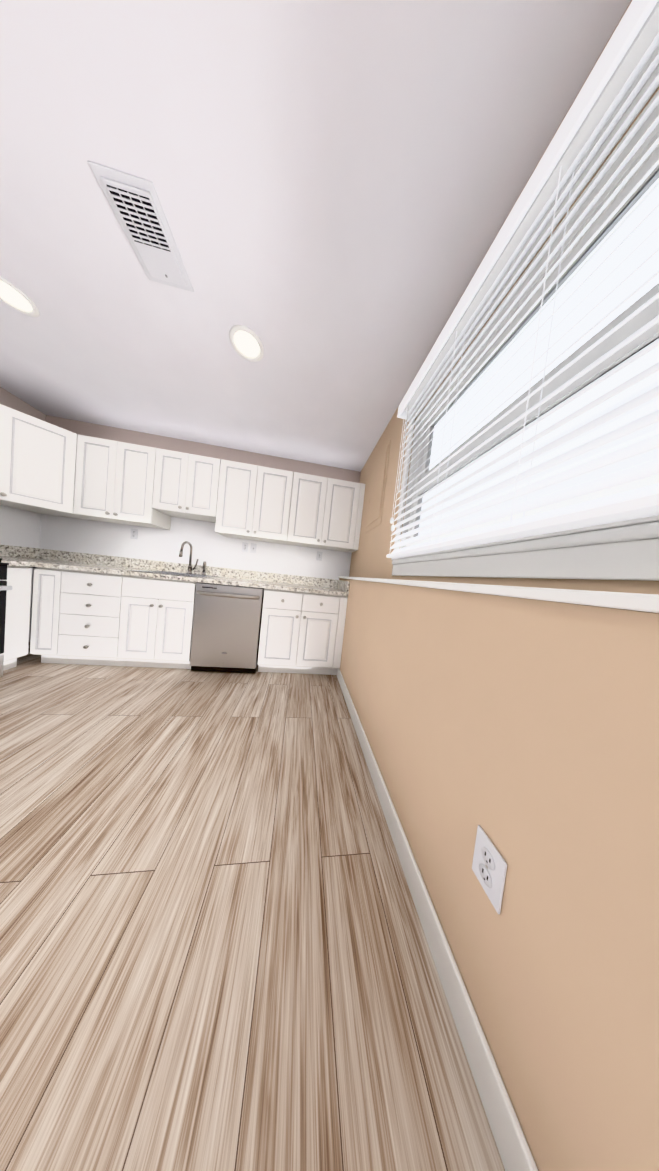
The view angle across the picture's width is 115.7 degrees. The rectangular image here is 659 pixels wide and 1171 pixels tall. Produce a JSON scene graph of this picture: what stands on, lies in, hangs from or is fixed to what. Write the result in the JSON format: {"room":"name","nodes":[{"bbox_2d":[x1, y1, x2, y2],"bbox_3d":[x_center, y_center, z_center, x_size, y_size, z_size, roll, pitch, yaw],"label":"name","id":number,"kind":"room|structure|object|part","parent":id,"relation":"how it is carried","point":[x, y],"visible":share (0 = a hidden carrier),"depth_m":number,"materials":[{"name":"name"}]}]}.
{"room":"kitchen","nodes":[
{"label":"kitchen","id":0,"kind":"room"},
{"bbox_2d":[0,387,45,640],"bbox_3d":[-3.023,-0.523,0.589,0.120,2.470,3.410,6,2,-8],"label":"wall","id":1,"kind":"structure","parent":0,"point":[19,527],"depth_m":2.10,"materials":[{"name":"white paint"}]},
{"bbox_2d":[40,415,360,579],"bbox_3d":[-1.463,-0.440,2.584,3.756,2.470,0.120,6,2,-8],"label":"wall","id":2,"kind":"structure","parent":0,"point":[211,547],"depth_m":2.48,"materials":[{"name":"white paint"}]},
{"bbox_2d":[0,404,102,521],"bbox_3d":[-2.784,-1.117,1.995,0.614,0.765,0.620,6,2,-8],"label":"upper cabinet","id":3,"kind":"object","parent":2,"relation":"attached to","point":[37,464],"visible":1,"depth_m":1.85,"materials":[{"name":"white wood"}]},
{"bbox_3d":[-2.594,-1.091,1.852,0.047,0.762,0.404,8,3,37],"label":"cabinet diagonal corner door","id":4,"kind":"part","parent":3,"relation":"part of","materials":[{"name":"white wood"}]},
{"bbox_2d":[73,434,170,529],"bbox_3d":[-2.159,-1.060,2.213,0.692,0.765,0.352,6,2,-8],"label":"upper cabinet","id":5,"kind":"object","parent":2,"relation":"attached to","point":[114,481],"visible":1,"depth_m":2.07,"materials":[{"name":"white wood"}]},
{"bbox_2d":[130,529,137,538],"bbox_3d":[-2.266,-0.599,2.403,0.072,0.116,0.009,6,2,-8],"label":"electrical outlet","id":6,"kind":"object","parent":2,"relation":"attached to","point":[134,533],"visible":1,"depth_m":2.40,"materials":[{"name":"white plastic"}]},
{"bbox_2d":[152,448,220,522],"bbox_3d":[-1.504,-1.072,2.299,0.615,0.609,0.352,6,2,-8],"label":"upper cabinet","id":7,"kind":"object","parent":2,"relation":"attached to","point":[186,485],"visible":0.96,"depth_m":2.15,"materials":[{"name":"white wood"}]},
{"bbox_2d":[242,542,247,551],"bbox_3d":[-1.048,-0.476,2.572,0.072,0.116,0.009,6,2,-8],"label":"electrical outlet","id":8,"kind":"object","parent":2,"relation":"attached to","point":[244,546],"visible":1,"depth_m":2.57,"materials":[{"name":"white plastic"}]},
{"bbox_2d":[250,543,256,552],"bbox_3d":[-0.949,-0.466,2.582,0.072,0.116,0.016,6,2,-8],"label":"light switch","id":9,"kind":"object","parent":2,"relation":"attached to","point":[253,547],"visible":1,"depth_m":2.58,"materials":[{"name":"white plastic"}]},
{"bbox_2d":[215,459,293,544],"bbox_3d":[-0.831,-0.926,2.396,0.761,0.765,0.352,6,2,-8],"label":"upper cabinet","id":10,"kind":"object","parent":2,"relation":"attached to","point":[254,502],"visible":1,"depth_m":2.25,"materials":[{"name":"white wood"}]},
{"bbox_2d":[316,551,322,560],"bbox_3d":[-0.131,-0.383,2.698,0.072,0.116,0.009,6,2,-8],"label":"outlet","id":11,"kind":"object","parent":2,"relation":"attached to","point":[319,556],"visible":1,"depth_m":2.69,"materials":[{"name":"white plastic"}]},
{"bbox_2d":[287,472,365,552],"bbox_3d":[-0.047,-0.847,2.505,0.824,0.765,0.352,6,2,-8],"label":"upper cabinet","id":12,"kind":"object","parent":2,"relation":"attached to","point":[326,513],"visible":1,"depth_m":2.36,"materials":[{"name":"white wood"}]},
{"bbox_2d":[0,641,504,1170],"bbox_3d":[-2.032,0.908,-0.154,5.356,0.100,5.540,6,2,-8],"label":"floor","id":13,"kind":"structure","parent":0,"point":[214,951],"depth_m":0.58,"materials":[{"name":"laminate"}]},
{"bbox_2d":[0,558,11,676],"bbox_3d":[-2.688,0.137,1.131,0.750,1.184,0.782,6,2,-8],"label":"gas range","id":14,"kind":"object","parent":13,"relation":"on","point":[4,587],"visible":1,"depth_m":1.54,"materials":[{"name":"black metal"}]},
{"bbox_2d":[2,566,66,670],"bbox_3d":[-2.513,0.275,1.991,0.224,0.875,0.854,6,2,-8],"label":"base cabinet","id":15,"kind":"object","parent":13,"relation":"on","point":[45,612],"visible":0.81,"depth_m":1.62,"materials":[{"name":"white wood"}]},
{"bbox_2d":[0,545,349,595],"bbox_3d":[-1.493,-0.142,2.103,3.382,0.152,0.854,6,2,-8],"label":"countertop","id":16,"kind":"structure","parent":15,"relation":"on","point":[39,557],"depth_m":2.29,"materials":[{"name":"beige stone"}]},
{"bbox_2d":[129,570,218,576],"bbox_3d":[-1.595,-0.039,2.197,0.598,0.175,0.485,6,2,-8],"label":"drop-in sink","id":17,"kind":"object","parent":16,"relation":"in","point":[178,573],"visible":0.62,"depth_m":2.31,"materials":[{"name":"silver metal"}]},
{"bbox_2d":[179,541,206,574],"bbox_3d":[-1.527,-0.307,2.332,0.235,0.359,0.178,6,2,-8],"label":"gooseneck faucet","id":18,"kind":"object","parent":16,"relation":"on","point":[190,569],"visible":1,"depth_m":2.37,"materials":[{"name":"silver metal"}]},
{"bbox_2d":[57,570,124,665],"bbox_3d":[-2.182,0.303,2.142,0.469,0.875,0.646,6,2,-8],"label":"base cabinet","id":19,"kind":"object","parent":13,"relation":"on","point":[89,615],"visible":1,"depth_m":1.85,"materials":[{"name":"white wood"}]},
{"bbox_2d":[117,575,200,668],"bbox_3d":[-1.647,0.357,2.216,0.611,0.875,0.646,6,2,-8],"label":"base cabinet","id":20,"kind":"object","parent":13,"relation":"on","point":[156,622],"visible":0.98,"depth_m":1.93,"materials":[{"name":"white wood"}]},
{"bbox_2d":[190,583,263,672],"bbox_3d":[-1.036,0.423,2.273,0.610,0.872,0.663,6,2,-8],"label":"dishwasher","id":21,"kind":"object","parent":13,"relation":"on","point":[226,628],"visible":0.96,"depth_m":2.01,"materials":[{"name":"grey metal"}]},
{"bbox_2d":[257,589,347,674],"bbox_3d":[-0.310,0.492,2.400,0.844,0.875,0.646,6,2,-8],"label":"base cabinet","id":22,"kind":"object","parent":13,"relation":"on","point":[301,632],"visible":0.98,"depth_m":2.11,"materials":[{"name":"white wood"}]},
{"bbox_2d":[0,0,630,471],"bbox_3d":[-1.760,-1.646,-0.261,5.356,0.100,5.540,6,2,-8],"label":"ceiling","id":23,"kind":"structure","parent":0,"point":[338,184],"depth_m":0.77,"materials":[{"name":"white paint"}]},
{"bbox_2d":[0,276,39,316],"bbox_3d":[-1.828,-1.659,1.182,0.204,0.008,0.204,6,2,-8],"label":"recessed light","id":24,"kind":"object","parent":23,"relation":"in","point":[14,297],"visible":1,"depth_m":1.20,"materials":[{"name":"white plastic"}]},
{"bbox_2d":[88,161,193,291],"bbox_3d":[-0.793,-1.533,0.918,0.215,0.017,0.308,6,2,-8],"label":"ceiling vent","id":25,"kind":"object","parent":23,"relation":"in","point":[135,204],"visible":1,"depth_m":0.87,"materials":[{"name":"white metal"}]},
{"bbox_2d":[229,325,263,361],"bbox_3d":[-0.524,-1.525,1.314,0.204,0.008,0.204,6,2,-8],"label":"recessed light","id":26,"kind":"object","parent":23,"relation":"in","point":[246,342],"visible":1,"depth_m":1.30,"materials":[{"name":"white plastic"}]},
{"bbox_2d":[339,0,658,1170],"bbox_3d":[0.620,-0.115,0.141,0.250,2.470,5.300,6,2,-8],"label":"wall","id":27,"kind":"structure","parent":0,"point":[523,732],"depth_m":0.39,"materials":[{"name":"beige paint"}]},
{"bbox_2d":[366,440,390,532],"bbox_3d":[0.441,-0.890,1.965,0.019,0.700,0.425,6,2,-8],"label":"panel","id":28,"kind":"object","parent":27,"relation":"attached to","point":[377,492],"visible":1,"depth_m":1.90,"materials":[{"name":"beige paint"}]},
{"bbox_2d":[336,668,537,1170],"bbox_3d":[0.397,1.060,-0.071,0.014,0.105,4.790,6,2,-8],"label":"baseboard","id":29,"kind":"structure","parent":27,"relation":"attached to","point":[515,1153],"depth_m":0.51,"materials":[{"name":"white wood"}]},
{"bbox_2d":[472,825,506,913],"bbox_3d":[0.365,0.649,0.478,0.009,0.116,0.072,6,2,-8],"label":"outlet","id":30,"kind":"object","parent":27,"relation":"attached to","point":[489,866],"visible":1,"depth_m":0.47,"materials":[{"name":"white plastic"}]},
{"bbox_2d":[338,576,658,612],"bbox_3d":[0.532,0.040,0.141,0.151,0.025,5.287,6,2,-8],"label":"trim","id":31,"kind":"structure","parent":27,"relation":"attached to","point":[637,602],"depth_m":0.39,"materials":[{"name":"white wood"}]},
{"bbox_2d":[391,64,658,580],"bbox_3d":[0.624,-0.563,0.742,0.117,1.080,1.400,6,2,-8],"label":"double-hung window","id":32,"kind":"structure","parent":27,"relation":"in","point":[625,550],"depth_m":0.58,"materials":[{"name":"white"}]},
{"bbox_2d":[386,0,658,558],"bbox_3d":[0.533,-0.643,0.726,0.089,1.000,1.350,6,2,-8],"label":"window blinds","id":33,"kind":"object","parent":32,"relation":"attached to","point":[627,63],"visible":1,"depth_m":0.51,"materials":[{"name":"white plastic"}]}
]}

